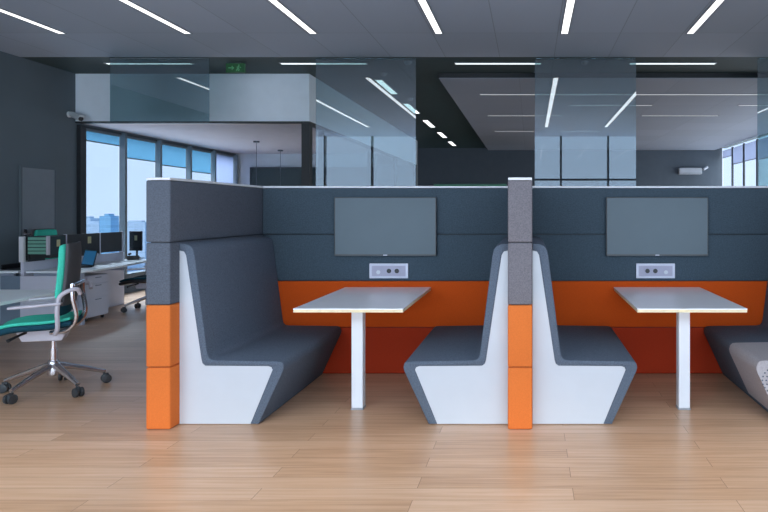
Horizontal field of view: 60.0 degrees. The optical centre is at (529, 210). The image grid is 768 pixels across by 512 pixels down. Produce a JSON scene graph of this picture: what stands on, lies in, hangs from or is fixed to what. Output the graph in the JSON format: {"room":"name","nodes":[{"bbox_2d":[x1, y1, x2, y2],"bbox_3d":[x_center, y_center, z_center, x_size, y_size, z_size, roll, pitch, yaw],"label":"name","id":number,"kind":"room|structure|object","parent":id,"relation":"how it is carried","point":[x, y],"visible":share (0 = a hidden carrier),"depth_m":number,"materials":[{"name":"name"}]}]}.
{"room":"open-plan office","nodes":[
{"label":"open-plan office","id":0,"kind":"room"},
{"bbox_2d":[0,51,235,275],"bbox_3d":[-7.450,-0.360,9.900,0.200,3.720,20.800,0,0,0],"label":"wall","id":1,"kind":"structure","parent":0,"point":[36,98],"depth_m":9.49,"materials":[{"name":"grey paint"}]},
{"bbox_2d":[19,165,56,275],"bbox_3d":[-7.304,0.420,9.550,0.092,2.160,0.700,0,0,0],"label":"door","id":2,"kind":"structure","parent":1,"relation":"in","point":[37,185],"depth_m":9.51,"materials":[{"name":"metal"}]},
{"bbox_2d":[67,111,84,121],"bbox_3d":[-7.209,-1.502,10.151,0.334,0.178,0.106,0,0,22],"label":"security camera","id":3,"kind":"object","parent":1,"relation":"attached to","point":[77,116],"visible":1,"depth_m":10.10,"materials":[{"name":"white plastic"}]},
{"bbox_2d":[77,125,84,255],"bbox_3d":[-5.525,0.050,10.430,3.650,2.900,0.100,0,0,0],"label":"window","id":4,"kind":"structure","parent":1,"relation":"in","point":[80,128],"depth_m":10.40,"materials":[{"name":"black metal"}]},
{"bbox_2d":[85,126,126,274],"bbox_3d":[-7.362,-0.125,11.030,0.175,2.550,1.060,0,0,0],"label":"window","id":5,"kind":"structure","parent":1,"relation":"in","point":[123,136],"depth_m":11.50,"materials":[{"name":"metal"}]},
{"bbox_2d":[86,128,119,145],"bbox_3d":[-7.372,-1.264,11.023,0.045,0.208,0.915,0,0,0],"label":"roller blind","id":6,"kind":"object","parent":5,"relation":"attached to","point":[88,130],"visible":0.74,"depth_m":11.01,"materials":[{"name":"teal fabric"}]},
{"bbox_2d":[124,270,144,293],"bbox_3d":[-7.450,1.325,15.400,0.200,0.350,9.800,0,0,0],"label":"sill","id":7,"kind":"structure","parent":1,"relation":"attached to","point":[133,274],"depth_m":11.83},
{"bbox_2d":[127,134,161,176],"bbox_3d":[-7.362,-0.125,12.110,0.175,2.550,1.100,0,0,0],"label":"window","id":8,"kind":"structure","parent":1,"relation":"in","point":[158,145],"depth_m":12.60,"materials":[{"name":"grey metal"}]},
{"bbox_2d":[127,136,155,161],"bbox_3d":[-7.372,-1.164,12.072,0.045,0.408,1.015,0,0,0],"label":"roller blind","id":9,"kind":"object","parent":8,"relation":"attached to","point":[128,137],"visible":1,"depth_m":12.08,"materials":[{"name":"teal fabric"}]},
{"bbox_2d":[162,141,191,178],"bbox_3d":[-7.362,-0.125,13.220,0.175,2.550,1.120,0,0,0],"label":"window","id":10,"kind":"structure","parent":1,"relation":"in","point":[189,148],"depth_m":13.72,"materials":[{"name":"grey metal"}]},
{"bbox_2d":[162,143,186,167],"bbox_3d":[-7.372,-1.139,13.182,0.045,0.458,1.035,0,0,0],"label":"roller blind","id":11,"kind":"object","parent":10,"relation":"attached to","point":[166,144],"visible":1,"depth_m":13.23,"materials":[{"name":"teal fabric"}]},
{"bbox_2d":[192,147,215,181],"bbox_3d":[-7.362,-0.125,14.315,0.175,2.550,1.070,0,0,0],"label":"window","id":12,"kind":"structure","parent":1,"relation":"in","point":[213,154],"depth_m":14.79,"materials":[{"name":"grey metal"}]},
{"bbox_2d":[192,148,211,173],"bbox_3d":[-7.372,-1.109,14.277,0.045,0.518,0.985,0,0,0],"label":"roller blind","id":13,"kind":"object","parent":12,"relation":"attached to","point":[199,150],"visible":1,"depth_m":14.32,"materials":[{"name":"teal fabric"}]},
{"bbox_2d":[216,151,237,183],"bbox_3d":[-7.362,-0.125,15.405,0.175,2.550,1.110,0,0,0],"label":"window","id":14,"kind":"structure","parent":1,"relation":"in","point":[235,158],"depth_m":15.90,"materials":[{"name":"grey metal"}]},
{"bbox_2d":[216,153,233,182],"bbox_3d":[-7.372,-0.524,15.367,0.045,1.688,1.025,0,0,0],"label":"roller blind","id":15,"kind":"object","parent":14,"relation":"attached to","point":[224,163],"visible":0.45,"depth_m":15.44,"materials":[{"name":"purple fabric"}]},
{"bbox_2d":[76,74,311,121],"bbox_3d":[-5.460,-1.835,10.425,3.780,0.770,0.150,0,0,0],"label":"wall","id":16,"kind":"structure","parent":0,"point":[99,97],"depth_m":10.35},
{"bbox_2d":[75,121,312,123],"bbox_3d":[-5.457,-1.438,10.422,3.785,0.025,0.155,0,0,0],"label":"trim","id":17,"kind":"structure","parent":16,"relation":"attached to","point":[79,122],"depth_m":10.34,"materials":[{"name":"black metal"}]},
{"bbox_2d":[301,123,311,185],"bbox_3d":[-3.635,0.037,10.430,0.130,2.925,0.140,0,0,0],"label":"trim","id":18,"kind":"structure","parent":16,"relation":"attached to","point":[306,128],"depth_m":10.36,"materials":[{"name":"black metal"}]},
{"bbox_2d":[85,124,411,165],"bbox_3d":[-5.540,-1.455,15.350,3.620,0.050,9.700,0,0,0],"label":"ceiling","id":19,"kind":"structure","parent":0,"point":[231,138],"depth_m":12.28,"materials":[{"name":"white paint"}]},
{"bbox_2d":[253,141,259,185],"bbox_3d":[-5.600,-0.765,13.100,0.320,1.330,0.320,0,0,0],"label":"pendant lamp","id":20,"kind":"object","parent":19,"relation":"hanging from","point":[256,142],"visible":0.34,"depth_m":13.10,"materials":[{"name":"black metal"}]},
{"bbox_2d":[278,150,282,185],"bbox_3d":[-5.850,-0.765,15.000,0.320,1.330,0.320,0,0,0],"label":"pendant lamp","id":21,"kind":"object","parent":19,"relation":"hanging from","point":[278,150],"visible":0.39,"depth_m":14.99,"materials":[{"name":"black metal"}]},
{"bbox_2d":[236,154,376,185],"bbox_3d":[-5.600,0.035,16.060,3.500,2.930,0.120,0,0,0],"label":"wall","id":22,"kind":"structure","parent":0,"point":[245,161],"depth_m":16.00,"materials":[{"name":"white paint"}]},
{"bbox_2d":[250,167,375,185],"bbox_3d":[-5.420,-0.330,15.970,3.120,1.520,0.060,0,0,0],"label":"display board","id":23,"kind":"object","parent":22,"relation":"attached to","point":[266,176],"visible":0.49,"depth_m":15.95,"materials":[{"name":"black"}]},
{"bbox_2d":[312,76,416,164],"bbox_3d":[-3.645,-1.835,15.350,0.150,0.770,9.700,0,0,0],"label":"wall","id":24,"kind":"structure","parent":0,"point":[332,110],"depth_m":13.17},
{"bbox_2d":[312,123,416,165],"bbox_3d":[-3.632,-1.438,15.350,0.135,0.025,9.700,0,0,0],"label":"trim","id":25,"kind":"structure","parent":24,"relation":"attached to","point":[314,125],"depth_m":13.31,"materials":[{"name":"black metal"}]},
{"bbox_2d":[318,130,415,185],"bbox_3d":[-3.620,0.050,15.320,0.080,2.900,9.640,0,0,0],"label":"window","id":26,"kind":"structure","parent":24,"relation":"in","point":[320,132],"depth_m":14.41,"materials":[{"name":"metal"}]},
{"bbox_2d":[0,290,767,511],"bbox_3d":[-0.300,1.600,11.100,14.500,0.200,23.200,0,0,0],"label":"floor","id":27,"kind":"structure","parent":0,"point":[94,451],"depth_m":4.01,"materials":[{"name":"brown wood"}]},
{"bbox_2d":[0,269,20,275],"bbox_3d":[-6.870,1.140,8.675,0.460,0.720,0.750,0,0,0],"label":"desk","id":28,"kind":"object","parent":27,"relation":"on","point":[2,272],"visible":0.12,"depth_m":8.36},
{"bbox_2d":[1,263,20,269],"bbox_3d":[-6.860,0.745,8.620,0.260,0.070,0.320,0,0,0],"label":"desk tray","id":29,"kind":"object","parent":28,"relation":"on","point":[15,266],"visible":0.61,"depth_m":8.55,"materials":[{"name":"black plastic"}]},
{"bbox_2d":[0,290,54,305],"bbox_3d":[-5.235,1.130,5.275,1.730,0.740,1.850,0,0,0],"label":"desk","id":30,"kind":"object","parent":27,"relation":"on","point":[6,296],"visible":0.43,"depth_m":5.83,"materials":[{"name":"white laminate"}]},
{"bbox_2d":[0,276,56,325],"bbox_3d":[-6.475,1.160,8.252,0.950,0.640,0.035,0,0,0],"label":"end panel","id":31,"kind":"object","parent":27,"relation":"on","point":[6,282],"visible":0.36,"depth_m":8.23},
{"bbox_2d":[31,229,57,259],"bbox_3d":[-7.040,0.882,9.492,0.759,1.236,0.797,0,0,0],"label":"office chair","id":32,"kind":"object","parent":27,"relation":"on","point":[35,232],"visible":0.08,"depth_m":9.45,"materials":[{"name":"fabric"}]},
{"bbox_2d":[0,241,111,403],"bbox_3d":[-3.989,0.882,5.368,0.823,1.236,0.786,0,0,-24],"label":"office chair","id":33,"kind":"object","parent":27,"relation":"on","point":[57,326],"visible":1,"depth_m":5.24,"materials":[{"name":"fabric"}]},
{"bbox_2d":[0,310,81,329],"bbox_3d":[-4.085,0.920,5.316,0.540,0.101,0.444,0,0,-24],"label":"seat cushion","id":34,"kind":"object","parent":33,"relation":"on","point":[68,319],"depth_m":5.22,"materials":[{"name":"teal fabric"}]},
{"bbox_2d":[55,244,65,298],"bbox_3d":[-3.893,0.496,5.401,0.099,0.446,0.444,0,0,-24],"label":"cushion","id":35,"kind":"object","parent":33,"relation":"on","point":[60,287],"depth_m":5.20,"materials":[{"name":"teal fabric"}]},
{"bbox_2d":[60,304,71,315],"bbox_3d":[-3.905,0.785,5.396,0.076,0.150,0.410,0,0,-24],"label":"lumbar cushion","id":36,"kind":"object","parent":33,"relation":"on","point":[65,309],"depth_m":5.30,"materials":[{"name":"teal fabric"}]},
{"bbox_2d":[19,231,123,307],"bbox_3d":[-6.570,0.915,9.295,0.060,1.170,2.070,0,0,0],"label":"screen","id":37,"kind":"object","parent":27,"relation":"on","point":[110,241],"visible":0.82,"depth_m":9.79,"materials":[{"name":"white paint"}]},
{"bbox_2d":[28,236,64,261],"bbox_3d":[-6.388,0.492,8.449,0.285,0.335,0.302,0,0,0],"label":"desk organiser","id":38,"kind":"object","parent":37,"relation":"hanging from","point":[40,248],"visible":1,"depth_m":8.32,"materials":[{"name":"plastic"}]},
{"bbox_2d":[30,254,57,257],"bbox_3d":[-6.385,0.593,8.460,0.270,0.045,0.240,0,0,0],"label":"tray","id":39,"kind":"object","parent":38,"relation":"on","point":[31,255],"depth_m":8.34,"materials":[{"name":"black plastic"}]},
{"bbox_2d":[26,265,125,324],"bbox_3d":[-6.170,1.140,8.780,0.740,0.720,0.960,0,0,0],"label":"desk","id":40,"kind":"object","parent":27,"relation":"on","point":[50,271],"visible":0.51,"depth_m":8.40,"materials":[{"name":"white laminate"}]},
{"bbox_2d":[81,250,97,267],"bbox_3d":[-6.265,0.664,8.902,0.330,0.232,0.320,0,0,30],"label":"laptop","id":41,"kind":"object","parent":40,"relation":"on","point":[89,257],"visible":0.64,"depth_m":8.98,"materials":[{"name":"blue plastic"}]},
{"bbox_2d":[70,273,107,321],"bbox_3d":[-6.189,1.190,8.840,0.462,0.620,0.440,0,0,0],"label":"drawer pedestal","id":42,"kind":"object","parent":27,"relation":"on","point":[97,297],"visible":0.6,"depth_m":8.83,"materials":[{"name":"metal"}]},
{"bbox_2d":[87,259,148,304],"bbox_3d":[-6.210,1.140,9.840,0.660,0.720,1.000,0,0,0],"label":"desk","id":43,"kind":"object","parent":27,"relation":"on","point":[126,262],"visible":0.25,"depth_m":9.69,"materials":[{"name":"white laminate"}]},
{"bbox_2d":[127,253,140,259],"bbox_3d":[-6.360,0.726,10.280,0.160,0.108,0.180,0,0,-23],"label":"desk phone","id":44,"kind":"object","parent":43,"relation":"on","point":[137,257],"visible":1,"depth_m":10.20,"materials":[{"name":"black plastic"}]},
{"bbox_2d":[129,231,142,258],"bbox_3d":[-6.450,0.555,10.480,0.200,0.450,0.180,0,0,0],"label":"monitor","id":45,"kind":"object","parent":43,"relation":"on","point":[135,237],"visible":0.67,"depth_m":10.46,"materials":[{"name":"black plastic"}]},
{"bbox_2d":[119,266,150,312],"bbox_3d":[-5.763,0.932,9.687,0.775,1.136,0.819,0,0,-44],"label":"office chair","id":46,"kind":"object","parent":27,"relation":"on","point":[139,282],"visible":0.17,"depth_m":9.51,"materials":[{"name":"metal"}]},
{"bbox_2d":[119,275,145,281],"bbox_3d":[-5.839,1.020,9.712,0.540,0.101,0.444,0,0,-8],"label":"seat cushion","id":47,"kind":"object","parent":46,"relation":"on","point":[142,278],"depth_m":9.49,"materials":[{"name":"black fabric"}]},
{"bbox_2d":[146,177,264,428],"bbox_3d":[-2.549,0.634,5.222,0.168,1.728,1.676,0,0,0],"label":"wall","id":48,"kind":"structure","parent":27,"relation":"on","point":[178,210],"depth_m":4.41,"materials":[{"name":"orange fabric"}]},
{"bbox_2d":[180,236,340,423],"bbox_3d":[-2.095,0.864,5.181,0.736,1.272,1.382,0,0,0],"label":"bench","id":49,"kind":"object","parent":27,"relation":"on","point":[240,363],"visible":1,"depth_m":4.67,"materials":[{"name":"fabric"}]},
{"bbox_2d":[293,287,430,409],"bbox_3d":[-1.305,1.100,5.239,0.790,0.800,1.298,0,0,0],"label":"table","id":50,"kind":"object","parent":27,"relation":"on","point":[357,301],"visible":1,"depth_m":4.83,"materials":[{"name":"white paint"}]},
{"bbox_2d":[403,236,508,423],"bbox_3d":[-0.522,0.864,5.181,0.736,1.272,1.382,0,0,0],"label":"bench","id":51,"kind":"object","parent":27,"relation":"on","point":[457,374],"visible":0.91,"depth_m":4.50,"materials":[{"name":"plastic"}]},
{"bbox_2d":[263,186,767,372],"bbox_3d":[-0.068,0.634,5.970,4.790,1.728,0.160,0,0,0],"label":"wall","id":52,"kind":"structure","parent":27,"relation":"on","point":[472,221],"depth_m":5.89,"materials":[{"name":"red fabric"}]},
{"bbox_2d":[334,197,436,255],"bbox_3d":[-1.322,0.143,5.867,0.932,0.538,0.047,0,0,0],"label":"wall screen","id":53,"kind":"object","parent":52,"relation":"attached to","point":[363,226],"visible":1,"depth_m":5.84,"materials":[{"name":"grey glass"}]},
{"bbox_2d":[369,263,407,277],"bbox_3d":[-1.297,0.550,5.878,0.356,0.136,0.025,0,0,0],"label":"panel","id":54,"kind":"object","parent":52,"relation":"attached to","point":[376,270],"visible":1,"depth_m":5.87,"materials":[{"name":"grey plastic"}]},
{"bbox_2d":[386,268,391,273],"bbox_3d":[-1.293,0.550,5.870,0.062,0.062,0.006,0,0,0],"label":"socket","id":55,"kind":"object","parent":54,"relation":"attached to","point":[388,270],"depth_m":5.87,"materials":[{"name":"black plastic"}]},
{"bbox_2d":[394,268,399,273],"bbox_3d":[-1.221,0.550,5.870,0.062,0.062,0.006,0,0,0],"label":"socket","id":56,"kind":"object","parent":54,"relation":"attached to","point":[396,270],"depth_m":5.87,"materials":[{"name":"black plastic"}]},
{"bbox_2d":[636,263,674,277],"bbox_3d":[1.153,0.550,5.878,0.356,0.136,0.025,0,0,0],"label":"panel","id":57,"kind":"object","parent":52,"relation":"attached to","point":[643,270],"visible":1,"depth_m":5.87,"materials":[{"name":"grey plastic"}]},
{"bbox_2d":[644,268,650,273],"bbox_3d":[1.077,0.550,5.870,0.062,0.062,0.006,0,0,0],"label":"socket","id":58,"kind":"object","parent":57,"relation":"attached to","point":[646,270],"depth_m":5.87,"materials":[{"name":"black plastic"}]},
{"bbox_2d":[652,268,658,273],"bbox_3d":[1.149,0.550,5.870,0.062,0.062,0.006,0,0,0],"label":"socket","id":59,"kind":"object","parent":57,"relation":"attached to","point":[654,270],"depth_m":5.87,"materials":[{"name":"black plastic"}]},
{"bbox_2d":[606,197,707,255],"bbox_3d":[1.163,0.143,5.867,0.932,0.538,0.047,0,0,0],"label":"wall screen","id":60,"kind":"object","parent":52,"relation":"attached to","point":[635,226],"visible":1,"depth_m":5.84,"materials":[{"name":"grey glass"}]},
{"bbox_2d":[508,177,531,428],"bbox_3d":[-0.068,0.634,5.222,0.168,1.728,1.676,0,0,0],"label":"wall","id":61,"kind":"structure","parent":27,"relation":"on","point":[519,188],"depth_m":4.38,"materials":[{"name":"orange fabric"}]},
{"bbox_2d":[532,236,636,423],"bbox_3d":[0.386,0.864,5.181,0.736,1.272,1.382,0,0,0],"label":"bench","id":62,"kind":"object","parent":27,"relation":"on","point":[581,374],"visible":0.98,"depth_m":4.50,"materials":[{"name":"plastic"}]},
{"bbox_2d":[614,287,746,409],"bbox_3d":[1.165,1.100,5.239,0.790,0.800,1.298,0,0,0],"label":"table","id":63,"kind":"object","parent":27,"relation":"on","point":[682,301],"visible":1,"depth_m":4.83,"materials":[{"name":"white laminate"}]},
{"bbox_2d":[704,280,767,411],"bbox_3d":[1.956,0.864,5.172,0.743,1.272,1.400,0,0,0],"label":"bench","id":64,"kind":"object","parent":27,"relation":"on","point":[740,352],"visible":1,"depth_m":5.16,"materials":[{"name":"fabric"}]},
{"bbox_2d":[0,0,767,147],"bbox_3d":[-0.300,-2.296,11.100,14.500,0.152,23.200,0,0,0],"label":"ceiling","id":65,"kind":"structure","parent":0,"point":[93,28],"depth_m":8.33,"materials":[{"name":"grey paint"}]},
{"bbox_2d":[0,8,66,33],"bbox_3d":[-5.830,-2.214,4.840,0.104,0.012,6.304,0,0,0],"label":"light strip","id":66,"kind":"object","parent":65,"relation":"attached to","point":[2,10],"visible":1,"depth_m":7.47,"materials":[{"name":"white plastic"}]},
{"bbox_2d":[103,62,193,64],"bbox_3d":[-5.720,-2.214,9.610,1.304,0.012,0.104,0,0,0],"label":"light strip","id":67,"kind":"object","parent":65,"relation":"attached to","point":[107,63],"visible":1,"depth_m":9.60,"materials":[{"name":"white plastic"}]},
{"bbox_2d":[106,63,190,63],"bbox_3d":[-5.720,-2.216,9.610,1.280,0.008,0.080,0,0,0],"label":"diffuser","id":68,"kind":"object","parent":67,"relation":"attached to","point":[106,63],"depth_m":9.60,"materials":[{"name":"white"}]},
{"bbox_2d":[118,0,192,33],"bbox_3d":[-4.265,-2.214,4.840,0.104,0.012,6.304,0,0,0],"label":"light strip","id":69,"kind":"object","parent":65,"relation":"attached to","point":[130,3],"visible":1,"depth_m":7.28,"materials":[{"name":"white plastic"}]},
{"bbox_2d":[110,58,209,58],"bbox_3d":[-5.380,-1.760,9.300,1.440,0.920,0.024,0,0,0],"label":"glass panel","id":70,"kind":"object","parent":65,"relation":"hanging from","point":[110,58],"visible":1,"depth_m":9.29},
{"bbox_2d":[226,62,245,72],"bbox_3d":[-4.400,-2.145,9.563,0.280,0.150,0.054,0,0,0],"label":"exit sign","id":71,"kind":"object","parent":65,"relation":"hanging from","point":[230,67],"visible":1,"depth_m":9.55,"materials":[{"name":"green plastic"}]},
{"bbox_2d":[268,0,317,33],"bbox_3d":[-2.700,-2.214,4.840,0.104,0.012,6.304,0,0,0],"label":"light strip","id":72,"kind":"object","parent":65,"relation":"attached to","point":[276,3],"visible":1,"depth_m":7.28,"materials":[{"name":"white plastic"}]},
{"bbox_2d":[279,62,367,64],"bbox_3d":[-3.100,-2.214,9.610,1.304,0.012,0.104,0,0,0],"label":"light strip","id":73,"kind":"object","parent":65,"relation":"attached to","point":[281,63],"visible":1,"depth_m":9.60,"materials":[{"name":"white plastic"}]},
{"bbox_2d":[281,63,365,63],"bbox_3d":[-3.100,-2.216,9.610,1.280,0.008,0.080,0,0,0],"label":"diffuser","id":74,"kind":"object","parent":73,"relation":"attached to","point":[281,63],"depth_m":9.60,"materials":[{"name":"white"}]},
{"bbox_2d":[374,79,397,93],"bbox_3d":[-2.560,-2.214,11.450,0.144,0.012,1.324,0,0,0],"label":"light strip","id":75,"kind":"object","parent":65,"relation":"attached to","point":[381,82],"visible":1,"depth_m":11.37,"materials":[{"name":"white plastic"}]},
{"bbox_2d":[402,103,419,113],"bbox_3d":[-2.560,-2.214,13.850,0.144,0.012,1.324,0,0,0],"label":"light strip","id":76,"kind":"object","parent":65,"relation":"attached to","point":[409,106],"visible":1,"depth_m":13.79,"materials":[{"name":"white plastic"}]},
{"bbox_2d":[404,104,417,112],"bbox_3d":[-2.560,-2.216,13.850,0.120,0.008,1.300,0,0,0],"label":"diffuser","id":77,"kind":"object","parent":76,"relation":"attached to","point":[409,106],"depth_m":13.80,"materials":[{"name":"white plastic"}]},
{"bbox_2d":[422,120,434,126],"bbox_3d":[-2.560,-2.214,16.250,0.144,0.012,1.324,0,0,0],"label":"light strip","id":78,"kind":"object","parent":65,"relation":"attached to","point":[427,122],"visible":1,"depth_m":16.18,"materials":[{"name":"white plastic"}]},
{"bbox_2d":[417,0,442,33],"bbox_3d":[-1.135,-2.214,4.840,0.104,0.012,6.304,0,0,0],"label":"light strip","id":79,"kind":"object","parent":65,"relation":"attached to","point":[424,5],"visible":1,"depth_m":7.26,"materials":[{"name":"white plastic"}]},
{"bbox_2d":[436,132,447,137],"bbox_3d":[-2.560,-2.214,18.650,0.144,0.012,1.324,0,0,0],"label":"light strip","id":80,"kind":"object","parent":65,"relation":"attached to","point":[441,134],"visible":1,"depth_m":18.73,"materials":[{"name":"white plastic"}]},
{"bbox_2d":[454,62,541,64],"bbox_3d":[-0.480,-2.214,9.610,1.304,0.012,0.104,0,0,0],"label":"light strip","id":81,"kind":"object","parent":65,"relation":"attached to","point":[455,63],"visible":1,"depth_m":9.60,"materials":[{"name":"white plastic"}]},
{"bbox_2d":[455,63,540,63],"bbox_3d":[-0.480,-2.216,9.610,1.280,0.008,0.080,0,0,0],"label":"diffuser","id":82,"kind":"object","parent":81,"relation":"attached to","point":[455,63],"depth_m":9.60,"materials":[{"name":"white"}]},
{"bbox_2d":[560,0,575,33],"bbox_3d":[0.430,-2.214,4.840,0.104,0.012,6.304,0,0,0],"label":"light strip","id":83,"kind":"object","parent":65,"relation":"attached to","point":[570,4],"visible":1,"depth_m":7.26,"materials":[{"name":"white plastic"}]},
{"bbox_2d":[629,62,716,64],"bbox_3d":[2.140,-2.214,9.610,1.304,0.012,0.104,0,0,0],"label":"light strip","id":84,"kind":"object","parent":65,"relation":"attached to","point":[630,63],"visible":1,"depth_m":9.60,"materials":[{"name":"white plastic"}]},
{"bbox_2d":[630,63,714,63],"bbox_3d":[2.140,-2.216,9.610,1.280,0.008,0.080,0,0,0],"label":"diffuser","id":85,"kind":"object","parent":84,"relation":"attached to","point":[630,63],"depth_m":9.60,"materials":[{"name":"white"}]},
{"bbox_2d":[686,0,724,33],"bbox_3d":[1.995,-2.214,4.840,0.104,0.012,6.304,0,0,0],"label":"light strip","id":86,"kind":"object","parent":65,"relation":"attached to","point":[716,4],"visible":1,"depth_m":7.27,"materials":[{"name":"white plastic"}]},
{"bbox_2d":[377,166,416,185],"bbox_3d":[-5.460,-0.360,20.250,3.780,3.720,0.100,0,0,0],"label":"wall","id":87,"kind":"structure","parent":0,"point":[384,173],"depth_m":20.20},
{"bbox_2d":[417,148,721,185],"bbox_3d":[-0.395,-0.360,22.600,14.310,3.720,0.200,0,0,0],"label":"wall","id":88,"kind":"structure","parent":0,"point":[434,165],"depth_m":22.50,"materials":[{"name":"paint"}]},
{"bbox_2d":[434,184,506,185],"bbox_3d":[-2.100,-0.325,22.475,2.560,1.250,0.050,0,0,0],"label":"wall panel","id":89,"kind":"object","parent":88,"relation":"attached to","point":[434,184],"visible":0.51,"depth_m":22.45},
{"bbox_2d":[438,73,767,146],"bbox_3d":[2.505,-2.183,16.400,7.970,0.075,12.200,0,0,0],"label":"trim","id":90,"kind":"structure","parent":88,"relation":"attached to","point":[440,75],"depth_m":10.30,"materials":[{"name":"black metal"}]},
{"bbox_2d":[678,168,701,174],"bbox_3d":[5.600,-1.395,22.398,0.800,0.230,0.205,0,0,0],"label":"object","id":91,"kind":"structure","parent":88,"relation":"attached to","point":[681,171],"depth_m":22.30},
{"bbox_2d":[723,149,730,157],"bbox_3d":[6.740,-1.970,21.875,0.016,0.260,1.020,0,0,0],"label":"roller blind","id":92,"kind":"object","parent":88,"relation":"attached to","point":[726,153],"visible":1,"depth_m":21.83,"materials":[{"name":"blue fabric"}]},
{"bbox_2d":[731,147,733,185],"bbox_3d":[6.747,-0.510,21.817,0.055,3.420,1.145,0,0,0],"label":"window","id":93,"kind":"structure","parent":88,"relation":"in","point":[732,165],"depth_m":21.25,"materials":[{"name":"grey metal"}]},
{"bbox_2d":[439,78,767,149],"bbox_3d":[2.505,-2.147,16.400,7.950,0.020,12.180,0,0,0],"label":"ceiling","id":94,"kind":"structure","parent":0,"point":[622,127],"depth_m":13.75,"materials":[{"name":"paint"}]},
{"bbox_2d":[494,131,533,131],"bbox_3d":[-0.420,-2.131,17.100,1.064,0.012,0.094,0,0,0],"label":"light strip","id":95,"kind":"object","parent":94,"relation":"attached to","point":[494,131],"visible":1,"depth_m":17.13,"materials":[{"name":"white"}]},
{"bbox_2d":[487,115,563,115],"bbox_3d":[-0.100,-2.131,14.300,1.704,0.012,0.094,0,0,0],"label":"light strip","id":96,"kind":"object","parent":94,"relation":"attached to","point":[487,115],"visible":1,"depth_m":14.25,"materials":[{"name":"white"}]},
{"bbox_2d":[479,94,623,94],"bbox_3d":[0.395,-2.131,11.700,2.634,0.012,0.094,0,0,0],"label":"light strip","id":97,"kind":"object","parent":94,"relation":"attached to","point":[479,94],"visible":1,"depth_m":11.69,"materials":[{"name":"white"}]},
{"bbox_2d":[559,131,601,131],"bbox_3d":[1.350,-2.131,17.100,1.124,0.012,0.094,0,0,0],"label":"light strip","id":98,"kind":"object","parent":94,"relation":"attached to","point":[559,131],"visible":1,"depth_m":17.13,"materials":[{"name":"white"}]},
{"bbox_2d":[568,105,652,105],"bbox_3d":[1.625,-2.131,12.900,1.694,0.012,0.094,0,0,0],"label":"light strip","id":99,"kind":"object","parent":94,"relation":"attached to","point":[568,105],"visible":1,"depth_m":12.91,"materials":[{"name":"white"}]},
{"bbox_2d":[641,115,718,115],"bbox_3d":[3.350,-2.131,14.300,1.724,0.012,0.094,0,0,0],"label":"light strip","id":100,"kind":"object","parent":94,"relation":"attached to","point":[641,115],"visible":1,"depth_m":14.25,"materials":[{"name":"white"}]},
{"bbox_2d":[624,94,765,94],"bbox_3d":[3.010,-2.131,11.700,2.604,0.012,0.094,0,0,0],"label":"light strip","id":101,"kind":"object","parent":94,"relation":"attached to","point":[624,94],"visible":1,"depth_m":11.69,"materials":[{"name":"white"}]},
{"bbox_2d":[737,105,767,105],"bbox_3d":[5.025,-2.131,12.900,1.674,0.012,0.094,0,0,0],"label":"light strip","id":102,"kind":"object","parent":94,"relation":"attached to","point":[737,105],"visible":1,"depth_m":12.91,"materials":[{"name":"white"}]},
{"bbox_3d":[6.850,1.350,16.750,0.200,0.300,11.500,0,0,0],"label":"sill","id":103,"kind":"structure","parent":0,"visible":0},
{"bbox_2d":[743,143,744,185],"bbox_3d":[6.747,-0.510,20.672,0.055,3.420,1.135,0,0,0],"label":"window","id":104,"kind":"structure","parent":103,"relation":"attached to","point":[743,143],"depth_m":20.14,"materials":[{"name":"grey metal"}]},
{"bbox_2d":[733,145,742,164],"bbox_3d":[6.740,-1.820,20.730,0.016,0.560,1.010,0,0,0],"label":"roller blind","id":105,"kind":"object","parent":104,"relation":"attached to","point":[737,151],"visible":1,"depth_m":20.68,"materials":[{"name":"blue fabric"}]},
{"bbox_2d":[756,139,758,185],"bbox_3d":[6.747,-0.510,19.512,0.055,3.420,1.175,0,0,0],"label":"window","id":106,"kind":"structure","parent":103,"relation":"attached to","point":[757,160],"depth_m":18.92,"materials":[{"name":"grey metal"}]},
{"bbox_2d":[744,141,755,161],"bbox_3d":[6.740,-1.825,19.570,0.016,0.550,1.050,0,0,0],"label":"roller blind","id":107,"kind":"object","parent":106,"relation":"attached to","point":[750,148],"visible":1,"depth_m":19.56,"materials":[{"name":"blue fabric"}]},
{"bbox_3d":[6.747,-0.510,18.333,0.055,3.420,1.175,0,0,0],"label":"window","id":108,"kind":"structure","parent":103,"relation":"attached to","visible":0},
{"bbox_2d":[758,137,767,159],"bbox_3d":[6.740,-1.800,18.390,0.016,0.600,1.050,0,0,0],"label":"roller blind","id":109,"kind":"object","parent":108,"relation":"attached to","point":[762,143],"visible":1,"depth_m":18.47,"materials":[{"name":"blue fabric"}]},
{"label":"outside","id":110,"kind":"structure","parent":0,"visible":0},
{"bbox_3d":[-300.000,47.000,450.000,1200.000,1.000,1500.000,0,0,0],"label":"ground","id":111,"kind":"structure","parent":110,"visible":0},
{"bbox_2d":[86,221,98,253],"bbox_3d":[-107.200,24.500,158.000,7.000,44.000,8.000,0,0,0],"label":"building","id":112,"kind":"structure","parent":111,"relation":"on","point":[91,226],"depth_m":154.02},
{"bbox_2d":[86,216,98,222],"bbox_3d":[-129.000,24.050,186.000,8.000,44.900,8.000,0,0,0],"label":"building","id":113,"kind":"structure","parent":111,"relation":"on","point":[88,218],"depth_m":183.71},
{"bbox_2d":[99,214,118,253],"bbox_3d":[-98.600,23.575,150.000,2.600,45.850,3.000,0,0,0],"label":"building","id":114,"kind":"structure","parent":111,"relation":"on","point":[108,222],"depth_m":148.52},
{"bbox_2d":[127,221,150,271],"bbox_3d":[-131.500,24.850,214.000,11.000,43.300,9.000,0,0,0],"label":"building","id":115,"kind":"structure","parent":111,"relation":"on","point":[131,225],"depth_m":209.49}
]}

